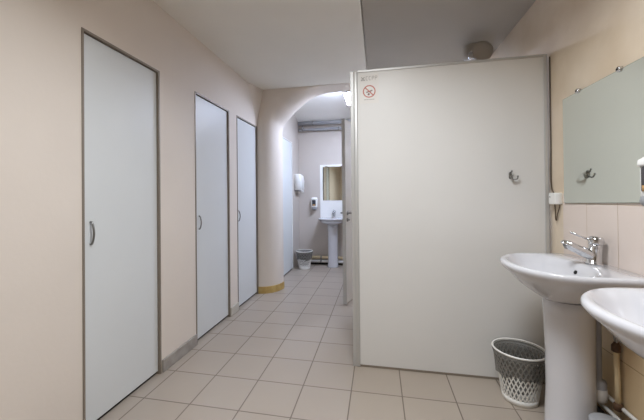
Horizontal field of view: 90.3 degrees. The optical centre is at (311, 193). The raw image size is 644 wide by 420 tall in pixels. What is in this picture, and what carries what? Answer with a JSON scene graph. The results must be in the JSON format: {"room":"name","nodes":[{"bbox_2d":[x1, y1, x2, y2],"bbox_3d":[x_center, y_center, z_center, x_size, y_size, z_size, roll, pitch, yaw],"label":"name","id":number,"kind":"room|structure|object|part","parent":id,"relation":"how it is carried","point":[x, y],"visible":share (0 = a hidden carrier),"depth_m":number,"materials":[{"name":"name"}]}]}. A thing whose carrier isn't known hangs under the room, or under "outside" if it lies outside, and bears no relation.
{"room":"public restroom","nodes":[
{"label":"public restroom","id":0,"kind":"room"},
{"bbox_2d":[0,0,256,419],"bbox_3d":[-1.115,-0.123,2.325,0.200,2.700,7.300,-1,0,12],"label":"wall","id":1,"kind":"structure","parent":0,"point":[41,343],"depth_m":1.52,"materials":[{"name":"beige paint"}]},
{"bbox_2d":[81,27,161,419],"bbox_3d":[-1.119,0.192,1.907,0.076,2.065,0.591,-1,0,12],"label":"door","id":2,"kind":"structure","parent":1,"relation":"in","point":[120,92],"depth_m":1.86,"materials":[{"name":"white laminate"}]},
{"bbox_3d":[-1.145,0.207,1.671,0.031,0.125,0.009,-1,0,12],"label":"handle","id":3,"kind":"part","parent":2,"relation":"part of","materials":[{"name":"silver metal"}]},
{"bbox_2d":[162,334,197,372],"bbox_3d":[-0.976,1.184,2.399,0.014,0.085,0.424,-1,0,12],"label":"baseboard","id":4,"kind":"structure","parent":1,"relation":"attached to","point":[172,358],"depth_m":2.36,"materials":[{"name":"grey stone"}]},
{"bbox_2d":[195,92,230,339],"bbox_3d":[-0.909,0.197,2.920,0.076,2.065,0.614,-1,0,12],"label":"door","id":5,"kind":"structure","parent":1,"relation":"in","point":[212,160],"depth_m":2.90,"materials":[{"name":"white laminate"}]},
{"bbox_2d":[231,302,238,315],"bbox_3d":[-0.790,1.188,3.296,0.014,0.085,0.180,-1,0,12],"label":"baseboard","id":6,"kind":"structure","parent":1,"relation":"attached to","point":[235,308],"depth_m":3.28,"materials":[{"name":"tile"}]},
{"bbox_2d":[237,115,258,306],"bbox_3d":[-0.751,0.201,3.683,0.076,2.065,0.585,-1,0,12],"label":"door","id":7,"kind":"structure","parent":1,"relation":"in","point":[247,162],"depth_m":3.68,"materials":[{"name":"white laminate"}]},
{"bbox_2d":[258,281,283,293],"bbox_3d":[-0.485,1.191,4.043,0.386,0.085,0.090,0,-1,-39],"label":"baseboard","id":8,"kind":"structure","parent":1,"relation":"attached to","point":[268,289],"depth_m":3.98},
{"bbox_2d":[282,114,299,268],"bbox_3d":[-0.420,-0.111,4.984,0.082,2.700,1.510,-1,0,12],"label":"wall","id":9,"kind":"structure","parent":0,"point":[290,129],"depth_m":5.43,"materials":[{"name":"white paint"}]},
{"bbox_2d":[282,136,292,274],"bbox_3d":[-0.419,0.196,4.901,0.058,2.085,0.770,-1,0,12],"label":"door","id":10,"kind":"structure","parent":9,"relation":"in","point":[287,145],"depth_m":5.01,"materials":[{"name":"white laminate"}]},
{"bbox_2d":[294,174,303,192],"bbox_3d":[-0.207,-0.171,5.492,0.135,0.320,0.236,-1,0,12],"label":"dryer","id":11,"kind":"object","parent":9,"relation":"attached to","point":[298,178],"visible":1,"depth_m":5.39,"materials":[{"name":"white plastic"}]},
{"bbox_2d":[247,82,349,286],"bbox_3d":[0.566,-0.129,3.713,2.529,2.700,0.580,-1,0,12],"label":"wall","id":12,"kind":"structure","parent":0,"point":[273,108],"depth_m":3.98,"materials":[{"name":"beige paint"}]},
{"bbox_2d":[298,124,342,260],"bbox_3d":[0.947,-0.120,5.549,2.930,2.700,0.150,-1,0,12],"label":"wall","id":13,"kind":"structure","parent":0,"point":[316,148],"depth_m":5.66,"materials":[{"name":"paint"}]},
{"bbox_2d":[311,197,317,209],"bbox_3d":[0.045,0.175,5.607,0.107,0.213,0.099,-1,0,12],"label":"soap dispenser","id":14,"kind":"object","parent":13,"relation":"attached to","point":[314,201],"visible":1,"depth_m":5.57,"materials":[{"name":"white plastic"}]},
{"bbox_2d":[298,126,341,131],"bbox_3d":[0.929,-1.130,5.435,2.360,0.060,0.089,-1,0,12],"label":"ceiling pipe","id":15,"kind":"object","parent":13,"relation":"attached to","point":[338,127],"visible":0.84,"depth_m":5.56,"materials":[{"name":"grey metal"}]},
{"bbox_2d":[298,119,350,125],"bbox_3d":[0.925,-1.238,5.421,2.360,0.080,0.119,-1,0,12],"label":"ceiling pipe","id":16,"kind":"object","parent":13,"relation":"attached to","point":[312,123],"visible":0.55,"depth_m":5.54,"materials":[{"name":"grey metal"}]},
{"bbox_2d":[311,262,342,264],"bbox_3d":[0.983,1.207,5.454,2.448,0.045,0.008,-1,0,12],"label":"baseboard","id":17,"kind":"structure","parent":13,"relation":"attached to","point":[311,262],"depth_m":5.61,"materials":[{"name":"black"}]},
{"bbox_2d":[311,260,342,262],"bbox_3d":[0.951,1.167,5.416,2.360,0.060,0.094,-1,0,12],"label":"pipe","id":18,"kind":"object","parent":13,"relation":"attached to","point":[314,261],"visible":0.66,"depth_m":5.54,"materials":[{"name":"white"}]},
{"bbox_2d":[311,256,342,259],"bbox_3d":[0.951,1.101,5.423,2.360,0.064,0.081,-1,0,12],"label":"pipe","id":19,"kind":"object","parent":13,"relation":"attached to","point":[313,257],"visible":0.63,"depth_m":5.55,"materials":[{"name":"beige plastic"}]},
{"bbox_2d":[320,164,341,217],"bbox_3d":[0.411,-0.035,5.577,0.535,0.942,0.012,-1,0,12],"label":"panel","id":20,"kind":"object","parent":13,"relation":"attached to","point":[326,206],"visible":0.43,"depth_m":5.59,"materials":[{"name":"white tile"}]},
{"bbox_2d":[323,166,341,199],"bbox_3d":[0.396,-0.182,5.569,0.410,0.595,0.010,-1,0,12],"label":"wall mirror","id":21,"kind":"object","parent":20,"relation":"attached to","point":[332,176],"visible":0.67,"depth_m":5.58,"materials":[{"name":"clear glass"}]},
{"bbox_2d":[99,264,544,419],"bbox_3d":[0.220,1.262,1.965,2.930,0.100,7.150,-1,0,12],"label":"floor","id":22,"kind":"structure","parent":0,"point":[286,353],"depth_m":2.09,"materials":[{"name":"grey tile"}]},
{"bbox_2d":[296,249,312,269],"bbox_3d":[-0.121,1.090,5.299,0.283,0.298,0.283,-1,0,12],"label":"basket","id":23,"kind":"object","parent":22,"relation":"on","point":[304,256],"visible":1,"depth_m":5.21,"materials":[{"name":"white plastic"}]},
{"bbox_2d":[318,217,341,267],"bbox_3d":[0.352,0.825,5.382,0.500,0.820,0.379,-1,0,12],"label":"washbasin","id":24,"kind":"object","parent":22,"relation":"on","point":[332,223],"visible":0.93,"depth_m":5.33,"materials":[{"name":"white ceramic"}]},
{"bbox_2d":[318,217,341,224],"bbox_3d":[0.349,0.470,5.384,0.500,0.110,0.379,-1,0,12],"label":"basin","id":25,"kind":"object","parent":24,"relation":"in","point":[329,221],"depth_m":5.25,"materials":[{"name":"white ceramic"}]},
{"bbox_2d":[340,54,549,383],"bbox_3d":[1.057,0.174,3.496,1.484,2.082,2.743,-1,0,12],"label":"stall","id":26,"kind":"object","parent":22,"relation":"on","point":[431,206],"visible":0.96,"depth_m":2.14,"materials":[{"name":"white laminate"}]},
{"bbox_3d":[0.524,0.196,3.850,0.032,2.028,0.729,-1,0,27],"label":"door","id":27,"kind":"part","parent":26,"relation":"part of","materials":[{"name":"white laminate"}]},
{"bbox_3d":[0.312,0.174,2.284,0.050,2.078,0.067,-1,0,12],"label":"corner post","id":28,"kind":"part","parent":26,"relation":"part of","materials":[{"name":"silver metal"}]},
{"bbox_2d":[360,73,378,103],"bbox_3d":[0.403,-0.735,2.247,0.130,0.205,0.001,-1,0,12],"label":"no smoking sign","id":29,"kind":"object","parent":26,"relation":"attached to","point":[369,83],"visible":1,"depth_m":2.25,"materials":[{"name":"white paper"}]},
{"bbox_3d":[0.904,-0.867,2.160,1.191,0.016,0.040,-1,0,12],"label":"rail","id":30,"kind":"part","parent":26,"relation":"part of","materials":[{"name":"silver metal"}]},
{"bbox_3d":[0.916,1.199,2.147,1.175,0.013,0.036,-1,0,12],"label":"rail","id":31,"kind":"part","parent":26,"relation":"part of","materials":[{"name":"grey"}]},
{"bbox_2d":[509,170,518,179],"bbox_3d":[1.286,-0.118,2.032,0.052,0.063,0.057,-1,0,12],"label":"coat hook","id":32,"kind":"object","parent":26,"relation":"attached to","point":[510,173],"visible":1,"depth_m":2.04,"materials":[{"name":"silver metal"}]},
{"bbox_2d":[491,338,544,408],"bbox_3d":[1.217,1.053,1.877,0.283,0.298,0.283,-1,0,12],"label":"basket","id":33,"kind":"object","parent":22,"relation":"on","point":[520,366],"visible":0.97,"depth_m":1.81,"materials":[{"name":"grey plastic"},{"name":"white plastic"}]},
{"bbox_2d":[500,253,643,419],"bbox_3d":[1.186,0.769,1.558,0.444,0.862,0.590,-1,0,12],"label":"washbasin","id":34,"kind":"object","parent":22,"relation":"on","point":[574,383],"visible":0.97,"depth_m":1.47,"materials":[{"name":"white ceramic"}]},
{"bbox_2d":[500,253,643,304],"bbox_3d":[1.183,0.427,1.560,0.444,0.178,0.590,-1,0,12],"label":"basin","id":35,"kind":"object","parent":34,"relation":"in","point":[559,278],"depth_m":1.45,"materials":[{"name":"white ceramic"}]},
{"bbox_2d":[560,231,604,265],"bbox_3d":[1.297,0.262,1.538,0.179,0.158,0.069,-1,0,12],"label":"mixer tap","id":36,"kind":"object","parent":34,"relation":"on","point":[593,254],"visible":0.99,"depth_m":1.51,"materials":[{"name":"silver metal"}]},
{"bbox_3d":[1.279,0.271,1.541,0.142,0.095,0.048,-1,0,12],"label":"spout","id":37,"kind":"part","parent":36,"relation":"part of","materials":[{"name":"silver metal"}]},
{"bbox_3d":[1.294,0.205,1.539,0.092,0.046,0.012,-1,0,12],"label":"lever","id":38,"kind":"part","parent":36,"relation":"part of","materials":[{"name":"silver metal"}]},
{"bbox_2d":[597,389,607,403],"bbox_3d":[1.349,0.941,1.505,0.063,0.063,0.063,-1,0,12],"label":"cup","id":39,"kind":"object","parent":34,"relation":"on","point":[602,394],"depth_m":1.48,"materials":[{"name":"white plastic"}]},
{"bbox_2d":[588,412,617,419],"bbox_3d":[1.238,1.074,1.336,0.126,0.247,0.126,-1,0,12],"label":"trash can","id":40,"kind":"object","parent":22,"relation":"on","point":[592,416],"visible":1,"depth_m":1.37,"materials":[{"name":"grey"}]},
{"bbox_2d":[294,92,350,121],"bbox_3d":[0.737,-1.412,4.605,2.930,0.325,1.797,-1,0,12],"label":"ceiling","id":41,"kind":"structure","parent":0,"point":[328,106],"depth_m":5.26,"materials":[{"name":"white paint"}]},
{"bbox_2d":[342,91,350,104],"bbox_3d":[0.742,-1.383,4.321,0.600,0.190,0.600,-1,0,12],"label":"ceiling lamp","id":42,"kind":"object","parent":41,"relation":"hanging from","point":[346,93],"visible":0.1,"depth_m":4.24,"materials":[{"name":"white"}]},
{"bbox_2d":[153,0,535,89],"bbox_3d":[0.012,-1.355,1.103,2.930,0.090,5.352,-1,0,12],"label":"ceiling","id":43,"kind":"structure","parent":0,"point":[270,44],"depth_m":2.59,"materials":[{"name":"white paint"}]},
{"bbox_2d":[463,41,493,60],"bbox_3d":[1.398,-1.193,2.748,0.179,0.253,0.378,-1,0,12],"label":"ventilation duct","id":44,"kind":"object","parent":43,"relation":"attached to","point":[481,50],"visible":0.79,"depth_m":2.58,"materials":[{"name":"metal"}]},
{"bbox_2d":[489,0,643,253],"bbox_3d":[1.543,-0.153,1.698,0.200,2.700,7.150,-1,0,12],"label":"wall","id":45,"kind":"structure","parent":0,"point":[585,42],"depth_m":1.82,"materials":[{"name":"beige paint"}]},
{"bbox_2d":[549,56,554,192],"bbox_3d":[1.489,-0.431,1.990,0.010,0.858,0.050,-1,0,23],"label":"power cable","id":46,"kind":"object","parent":45,"relation":"attached to","point":[549,56],"visible":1,"depth_m":2.00,"materials":[{"name":"brown plastic"}]},
{"bbox_2d":[549,193,562,220],"bbox_3d":[1.473,0.080,1.935,0.042,0.171,0.077,-1,0,12],"label":"junction box","id":47,"kind":"object","parent":45,"relation":"attached to","point":[554,198],"visible":1,"depth_m":1.91,"materials":[{"name":"white plastic"}]},
{"bbox_2d":[563,57,643,202],"bbox_3d":[1.393,-0.255,1.561,0.020,0.616,0.596,-1,0,12],"label":"wall mirror","id":48,"kind":"object","parent":45,"relation":"attached to","point":[603,121],"visible":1,"depth_m":1.50,"materials":[{"name":"clear glass"}]},
{"bbox_2d":[563,193,643,275],"bbox_3d":[1.140,0.192,0.240,0.010,0.403,3.335,-1,0,12],"label":"wall tiles","id":49,"kind":"structure","parent":45,"relation":"attached to","point":[621,225],"depth_m":1.48,"materials":[{"name":"beige tile"}]},
{"bbox_2d":[637,157,643,205],"bbox_3d":[1.279,-0.044,1.183,0.094,0.203,0.102,-1,0,12],"label":"soap dispenser","id":50,"kind":"object","parent":49,"relation":"attached to","point":[640,163],"visible":1,"depth_m":1.21,"materials":[{"name":"white plastic"}]},
{"bbox_3d":[1.280,0.031,1.183,0.094,0.052,0.084,-1,0,12],"label":"push lever","id":51,"kind":"part","parent":50,"relation":"part of","materials":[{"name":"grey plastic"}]},
{"bbox_2d":[597,325,643,419],"bbox_3d":[1.145,0.792,0.236,0.010,0.797,3.335,-1,0,12],"label":"wall tiles","id":52,"kind":"structure","parent":45,"relation":"attached to","point":[631,364],"depth_m":1.41,"materials":[{"name":"beige tile"}]},
{"bbox_2d":[597,405,605,413],"bbox_3d":[1.327,1.061,1.262,0.052,0.052,1.220,-1,0,12],"label":"drain pipe","id":53,"kind":"object","parent":52,"relation":"attached to","point":[599,410],"visible":0.14,"depth_m":1.53,"materials":[{"name":"black plastic"}]},
{"bbox_2d":[597,402,620,419],"bbox_3d":[1.317,0.992,1.264,0.017,0.017,1.220,-1,0,12],"label":"supply pipe","id":54,"kind":"object","parent":52,"relation":"attached to","point":[604,406],"visible":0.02,"depth_m":1.45,"materials":[{"name":"white"}]},
{"bbox_2d":[611,336,623,411],"bbox_3d":[1.359,0.731,1.437,0.042,0.469,0.054,-1,0,12],"label":"pipe","id":55,"kind":"object","parent":52,"relation":"attached to","point":[615,346],"visible":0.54,"depth_m":1.42,"materials":[{"name":"beige plastic"}]},
{"bbox_2d":[608,394,637,419],"bbox_3d":[1.340,0.949,1.260,0.017,0.017,1.220,-1,0,12],"label":"supply pipe","id":56,"kind":"object","parent":52,"relation":"attached to","point":[610,398],"visible":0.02,"depth_m":1.39,"materials":[{"name":"white plastic"}]},
{"bbox_2d":[580,288,643,359],"bbox_3d":[1.043,0.765,0.868,0.444,0.862,0.590,-1,0,12],"label":"washbasin","id":57,"kind":"object","parent":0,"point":[620,311],"visible":1,"depth_m":1.05,"materials":[{"name":"white ceramic"}]}
]}

